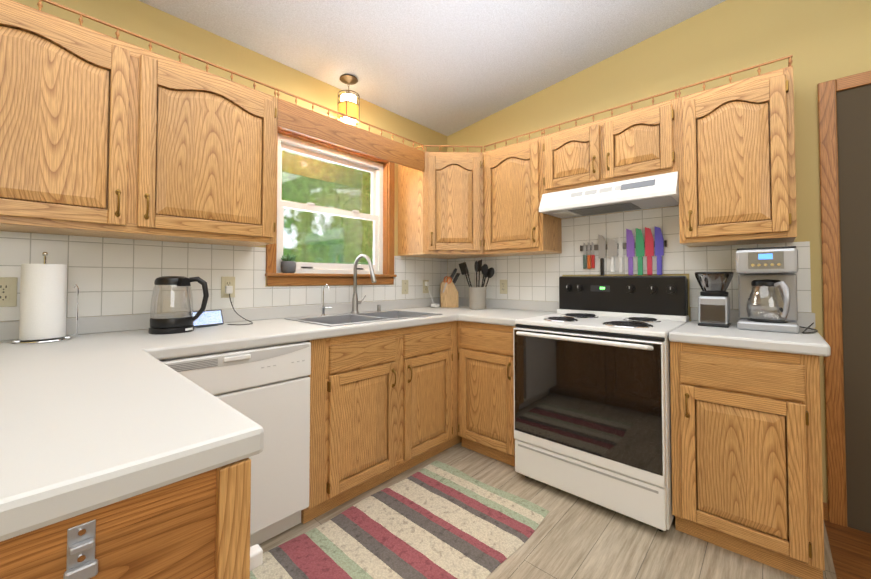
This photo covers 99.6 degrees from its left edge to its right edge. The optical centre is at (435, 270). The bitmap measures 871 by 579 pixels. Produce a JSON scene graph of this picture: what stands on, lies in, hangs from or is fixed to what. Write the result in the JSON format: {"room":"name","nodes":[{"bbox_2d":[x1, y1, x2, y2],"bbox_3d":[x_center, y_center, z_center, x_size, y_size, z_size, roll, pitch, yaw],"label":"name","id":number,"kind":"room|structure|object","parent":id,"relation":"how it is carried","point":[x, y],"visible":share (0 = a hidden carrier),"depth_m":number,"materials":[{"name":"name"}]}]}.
{"room":"kitchen","nodes":[
{"label":"kitchen","id":0,"kind":"room"},
{"bbox_2d":[1,0,446,321],"bbox_3d":[-1.058,-0.424,2.231,0.150,3.248,3.600,-1,-2,42],"label":"wall","id":1,"kind":"structure","parent":0,"point":[138,17],"depth_m":2.04,"materials":[{"name":"paint"}]},
{"bbox_2d":[0,0,277,246],"bbox_3d":[-1.321,-0.561,1.578,0.346,0.822,1.178,-1,-2,42],"label":"upper cabinet","id":2,"kind":"object","parent":1,"relation":"attached to","point":[104,135],"visible":1,"depth_m":1.46,"materials":[{"name":"brown wood"}]},
{"bbox_2d":[277,88,424,171],"bbox_3d":[-0.462,-0.853,2.352,0.019,0.202,1.112,-1,-2,42],"label":"valance board","id":3,"kind":"object","parent":2,"relation":"attached to","point":[295,118],"visible":0.96,"depth_m":2.24,"materials":[{"name":"brown wood"}]},
{"bbox_2d":[0,231,446,321],"bbox_3d":[-0.999,0.040,2.166,0.009,0.349,3.298,-1,-2,42],"label":"tile backsplash","id":4,"kind":"structure","parent":1,"relation":"attached to","point":[111,276],"depth_m":1.80,"materials":[{"name":"white tile"}]},
{"bbox_2d":[0,277,17,306],"bbox_3d":[-1.668,0.083,1.420,0.009,0.114,0.070,-1,-2,42],"label":"electrical outlet plate","id":5,"kind":"object","parent":4,"relation":"attached to","point":[8,291],"visible":1,"depth_m":1.43,"materials":[{"name":"beige plastic"}]},
{"bbox_2d":[221,277,234,297],"bbox_3d":[-1.131,0.090,2.008,0.009,0.114,0.070,-1,-2,42],"label":"electrical outlet plate","id":6,"kind":"object","parent":4,"relation":"attached to","point":[227,281],"visible":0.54,"depth_m":2.00,"materials":[{"name":"beige plastic"}]},
{"bbox_2d":[225,286,252,324],"bbox_3d":[-1.050,0.181,1.952,0.189,0.199,0.134,-1,-2,42],"label":"plug","id":7,"kind":"object","parent":6,"relation":"attached to","point":[229,290],"visible":1,"depth_m":1.99,"materials":[{"name":"white plastic"}]},
{"bbox_2d":[402,280,407,293],"bbox_3d":[-0.242,0.133,2.975,0.016,0.114,0.070,-1,-2,42],"label":"switch plate","id":8,"kind":"object","parent":4,"relation":"attached to","point":[404,286],"visible":1,"depth_m":2.97,"materials":[{"name":"beige plastic"}]},
{"bbox_2d":[423,280,428,292],"bbox_3d":[-0.082,0.137,3.155,0.009,0.114,0.070,-1,-2,42],"label":"electrical outlet plate","id":9,"kind":"object","parent":4,"relation":"attached to","point":[425,289],"visible":0.81,"depth_m":3.15,"materials":[{"name":"beige plastic"}]},
{"bbox_2d":[425,282,439,307],"bbox_3d":[-0.036,0.201,3.091,0.150,0.215,0.061,-1,-2,42],"label":"plug","id":10,"kind":"object","parent":9,"relation":"attached to","point":[433,305],"visible":0.94,"depth_m":3.05,"materials":[{"name":"white plastic"}]},
{"bbox_2d":[265,127,396,285],"bbox_3d":[-0.701,-0.406,2.575,0.163,1.013,1.004,-1,-2,42],"label":"window unit","id":11,"kind":"structure","parent":1,"relation":"in","point":[329,155],"depth_m":2.59,"materials":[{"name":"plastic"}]},
{"bbox_2d":[280,253,295,272],"bbox_3d":[-0.909,-0.048,2.280,0.095,0.127,0.098,-1,-2,42],"label":"potted plant","id":12,"kind":"object","parent":11,"relation":"on","point":[288,263],"visible":0.98,"depth_m":2.25,"materials":[{"name":"stone"}]},
{"bbox_2d":[139,0,725,135],"bbox_3d":[0.584,-1.606,0.757,4.600,0.626,3.600,-1,-2,42],"label":"ceiling","id":13,"kind":"structure","parent":0,"point":[446,67],"depth_m":2.18,"materials":[{"name":"white paint"}]},
{"bbox_2d":[337,74,359,125],"bbox_3d":[-0.581,-1.140,2.461,0.146,0.287,0.146,-1,-2,42],"label":"pendant light","id":14,"kind":"object","parent":13,"relation":"hanging from","point":[348,105],"visible":0.98,"depth_m":2.42,"materials":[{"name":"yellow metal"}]},
{"bbox_2d":[259,441,870,578],"bbox_3d":[0.584,1.214,0.691,4.600,0.100,3.600,-1,-2,42],"label":"floor","id":15,"kind":"structure","parent":0,"point":[572,536],"depth_m":1.59,"materials":[{"name":"wood"}]},
{"bbox_2d":[0,458,262,578],"bbox_3d":[-0.969,0.728,0.553,0.988,0.866,0.979,-1,-2,42],"label":"base cabinet","id":16,"kind":"object","parent":15,"relation":"on","point":[196,526],"visible":0.46,"depth_m":0.48,"materials":[{"name":"brown wood"}]},
{"bbox_2d":[63,519,97,578],"bbox_3d":[-0.421,0.337,0.438,0.012,0.065,0.030,-1,-2,42],"label":"bottle opener","id":17,"kind":"object","parent":16,"relation":"attached to","point":[82,562],"visible":1,"depth_m":0.44,"materials":[{"name":"metal"}]},
{"bbox_2d":[0,342,263,541],"bbox_3d":[-0.956,0.271,0.551,0.953,0.045,0.982,-1,-2,42],"label":"countertop","id":18,"kind":"structure","parent":16,"relation":"on","point":[96,412],"depth_m":0.57,"materials":[{"name":"laminate"}]},
{"bbox_2d":[0,298,468,357],"bbox_3d":[-0.764,0.268,1.946,0.646,0.117,3.298,-1,-2,42],"label":"countertop","id":19,"kind":"structure","parent":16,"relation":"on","point":[269,327],"depth_m":1.65,"materials":[{"name":"laminate"}]},
{"bbox_2d":[12,252,78,343],"bbox_3d":[-1.494,0.098,1.415,0.157,0.340,0.173,-1,-2,42],"label":"paper towel holder","id":20,"kind":"object","parent":19,"relation":"on","point":[43,293],"visible":1,"depth_m":1.37,"materials":[{"name":"white paper"}]},
{"bbox_2d":[148,276,208,333],"bbox_3d":[-1.164,0.149,1.667,0.174,0.250,0.213,-1,-2,42],"label":"electric kettle","id":21,"kind":"object","parent":19,"relation":"on","point":[173,324],"visible":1,"depth_m":1.61,"materials":[{"name":"black plastic"}]},
{"bbox_2d":[189,309,223,327],"bbox_3d":[-1.151,0.239,1.839,0.060,0.079,0.156,-1,-2,30],"label":"smart display","id":22,"kind":"object","parent":19,"relation":"on","point":[207,318],"visible":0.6,"depth_m":1.84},
{"bbox_2d":[320,284,331,315],"bbox_3d":[-0.675,0.184,2.300,0.094,0.199,0.069,-1,-2,42],"label":"filter faucet","id":23,"kind":"object","parent":19,"relation":"on","point":[323,307],"visible":1,"depth_m":2.30,"materials":[{"name":"silver metal"}]},
{"bbox_2d":[284,310,441,326],"bbox_3d":[-0.422,0.369,2.301,0.500,0.171,0.840,-1,-2,42],"label":"sink basin","id":24,"kind":"object","parent":19,"relation":"in","point":[350,318],"visible":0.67,"depth_m":2.33,"materials":[{"name":"metal"}]},
{"bbox_2d":[350,254,376,313],"bbox_3d":[-0.452,0.089,2.445,0.251,0.396,0.121,-1,-2,42],"label":"faucet","id":25,"kind":"object","parent":19,"relation":"on","point":[355,302],"visible":1,"depth_m":2.47,"materials":[{"name":"silver metal"}]},
{"bbox_2d":[440,268,459,307],"bbox_3d":[0.124,0.144,3.116,0.162,0.329,0.137,0,-1,-3],"label":"knife block","id":26,"kind":"object","parent":19,"relation":"on","point":[449,295],"visible":1,"depth_m":3.06,"materials":[{"name":"brown wood"}]},
{"bbox_2d":[459,259,493,308],"bbox_3d":[0.331,0.106,2.948,0.243,0.398,0.286,-1,-2,42],"label":"utensil crock","id":27,"kind":"object","parent":19,"relation":"on","point":[477,296],"visible":1,"depth_m":2.88,"materials":[{"name":"grey ceramic"}]},
{"bbox_2d":[159,341,310,546],"bbox_3d":[-0.994,0.754,1.661,0.617,0.858,0.604,-1,-2,42],"label":"dishwasher","id":28,"kind":"object","parent":15,"relation":"on","point":[267,388],"visible":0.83,"depth_m":1.56,"materials":[{"name":"white plastic"}]},
{"bbox_2d":[250,460,549,578],"bbox_3d":[-0.123,1.181,1.616,0.776,0.006,1.240,-1,-2,42],"label":"striped rug","id":29,"kind":"object","parent":15,"relation":"on","point":[436,519],"visible":1,"depth_m":1.64,"materials":[{"name":"multicoloured fabric"}]},
{"bbox_2d":[389,321,461,451],"bbox_3d":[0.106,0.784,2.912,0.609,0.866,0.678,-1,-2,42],"label":"base cabinet","id":30,"kind":"object","parent":15,"relation":"on","point":[422,359],"depth_m":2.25,"materials":[{"name":"brown wood"}]},
{"bbox_2d":[457,321,515,466],"bbox_3d":[0.515,0.775,2.554,0.478,0.866,0.656,-1,-2,42],"label":"base cabinet","id":31,"kind":"object","parent":15,"relation":"on","point":[485,390],"visible":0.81,"depth_m":2.33,"materials":[{"name":"brown wood"}]},
{"bbox_2d":[456,299,558,325],"bbox_3d":[0.527,0.283,2.553,0.441,0.117,0.658,-1,-2,42],"label":"countertop","id":32,"kind":"structure","parent":31,"relation":"on","point":[497,311],"depth_m":2.68,"materials":[{"name":"laminate"}]},
{"bbox_2d":[513,276,689,531],"bbox_3d":[0.939,0.614,2.099,0.758,1.168,0.740,-1,-2,42],"label":"range","id":33,"kind":"object","parent":15,"relation":"on","point":[592,408],"visible":0.98,"depth_m":1.86,"materials":[{"name":"white metal"}]},
{"bbox_2d":[670,341,824,578],"bbox_3d":[1.433,0.756,1.715,0.474,0.866,0.656,-1,-2,42],"label":"base cabinet","id":34,"kind":"object","parent":15,"relation":"on","point":[746,451],"visible":0.9,"depth_m":1.47,"materials":[{"name":"brown wood"}]},
{"bbox_2d":[669,308,830,356],"bbox_3d":[1.448,0.263,1.724,0.501,0.117,0.639,-1,-2,42],"label":"countertop","id":35,"kind":"structure","parent":34,"relation":"on","point":[813,344],"depth_m":1.54,"materials":[{"name":"laminate"}]},
{"bbox_2d":[695,272,733,327],"bbox_3d":[1.427,0.143,1.883,0.162,0.274,0.162,-1,-2,42],"label":"coffee grinder","id":36,"kind":"object","parent":35,"relation":"on","point":[714,304],"visible":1,"depth_m":1.83,"materials":[{"name":"metal"}]},
{"bbox_2d":[736,246,817,333],"bbox_3d":[1.591,0.086,1.720,0.274,0.381,0.262,-1,-2,42],"label":"coffee maker","id":37,"kind":"object","parent":35,"relation":"on","point":[767,287],"visible":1,"depth_m":1.70,"materials":[{"name":"metal"}]},
{"bbox_2d":[447,0,870,533],"bbox_3d":[1.802,-0.430,1.951,4.450,3.248,0.154,-1,-2,42],"label":"wall","id":38,"kind":"structure","parent":0,"point":[820,41],"depth_m":1.83,"materials":[{"name":"paint"}]},
{"bbox_2d":[398,145,497,258],"bbox_3d":[0.128,-0.528,2.967,0.613,0.822,0.617,-1,-2,42],"label":"upper cabinet","id":39,"kind":"object","parent":38,"relation":"attached to","point":[440,206],"visible":0.88,"depth_m":2.75,"materials":[{"name":"brown wood"}]},
{"bbox_2d":[483,129,561,255],"bbox_3d":[0.620,-0.534,2.699,0.480,0.822,0.346,-1,-2,42],"label":"upper cabinet","id":40,"kind":"object","parent":38,"relation":"attached to","point":[516,222],"visible":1,"depth_m":2.57,"materials":[{"name":"brown wood"}]},
{"bbox_2d":[542,89,677,193],"bbox_3d":[1.078,-0.734,2.285,0.762,0.442,0.346,-1,-2,42],"label":"upper cabinet","id":41,"kind":"object","parent":38,"relation":"attached to","point":[638,143],"visible":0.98,"depth_m":2.13,"materials":[{"name":"brown wood"}]},
{"bbox_2d":[539,171,678,218],"bbox_3d":[1.073,-0.445,2.272,0.758,0.133,0.361,-1,-2,42],"label":"range hood","id":42,"kind":"object","parent":41,"relation":"attached to","point":[654,191],"visible":0.96,"depth_m":2.14,"materials":[{"name":"metal"}]},
{"bbox_2d":[448,206,811,312],"bbox_3d":[0.986,-0.074,2.585,2.310,0.596,0.007,-1,-2,42],"label":"tile backsplash","id":43,"kind":"structure","parent":38,"relation":"attached to","point":[528,277],"depth_m":2.43,"materials":[{"name":"white tile"}]},
{"bbox_2d":[500,280,506,293],"bbox_3d":[0.548,0.130,2.966,0.070,0.114,0.009,-1,-2,42],"label":"electrical outlet plate","id":44,"kind":"object","parent":43,"relation":"attached to","point":[503,286],"visible":1,"depth_m":2.96,"materials":[{"name":"beige plastic"}]},
{"bbox_2d":[580,227,666,275],"bbox_3d":[1.192,-0.117,2.373,0.514,0.298,0.027,-1,-2,42],"label":"rack","id":45,"kind":"object","parent":43,"relation":"attached to","point":[630,245],"visible":1,"depth_m":2.32,"materials":[{"name":"metal"}]},
{"bbox_2d":[677,55,796,246],"bbox_3d":[1.521,-0.554,1.875,0.438,0.822,0.346,-1,-2,42],"label":"upper cabinet","id":46,"kind":"object","parent":38,"relation":"attached to","point":[736,163],"visible":1,"depth_m":1.75,"materials":[{"name":"brown wood"}]},
{"bbox_2d":[823,502,828,520],"bbox_3d":[2.553,1.134,1.120,1.967,0.082,0.012,-1,-2,42],"label":"baseboard","id":47,"kind":"structure","parent":38,"relation":"attached to","point":[825,512],"depth_m":1.75,"materials":[{"name":"brown wood"}]},
{"bbox_2d":[818,70,870,526],"bbox_3d":[2.209,0.132,1.454,0.935,2.100,0.018,-1,-2,42],"label":"door frame","id":48,"kind":"structure","parent":38,"relation":"attached to","point":[832,320],"depth_m":1.74,"materials":[{"name":"brown wood"}]},
{"label":"outside","id":49,"kind":"structure","parent":0,"visible":0},
{"bbox_2d":[282,150,372,264],"bbox_3d":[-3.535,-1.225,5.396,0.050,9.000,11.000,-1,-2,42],"label":"window glass","id":50,"kind":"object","parent":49,"point":[313,214],"depth_m":6.93,"materials":[{"name":"clear glass"}]}
]}

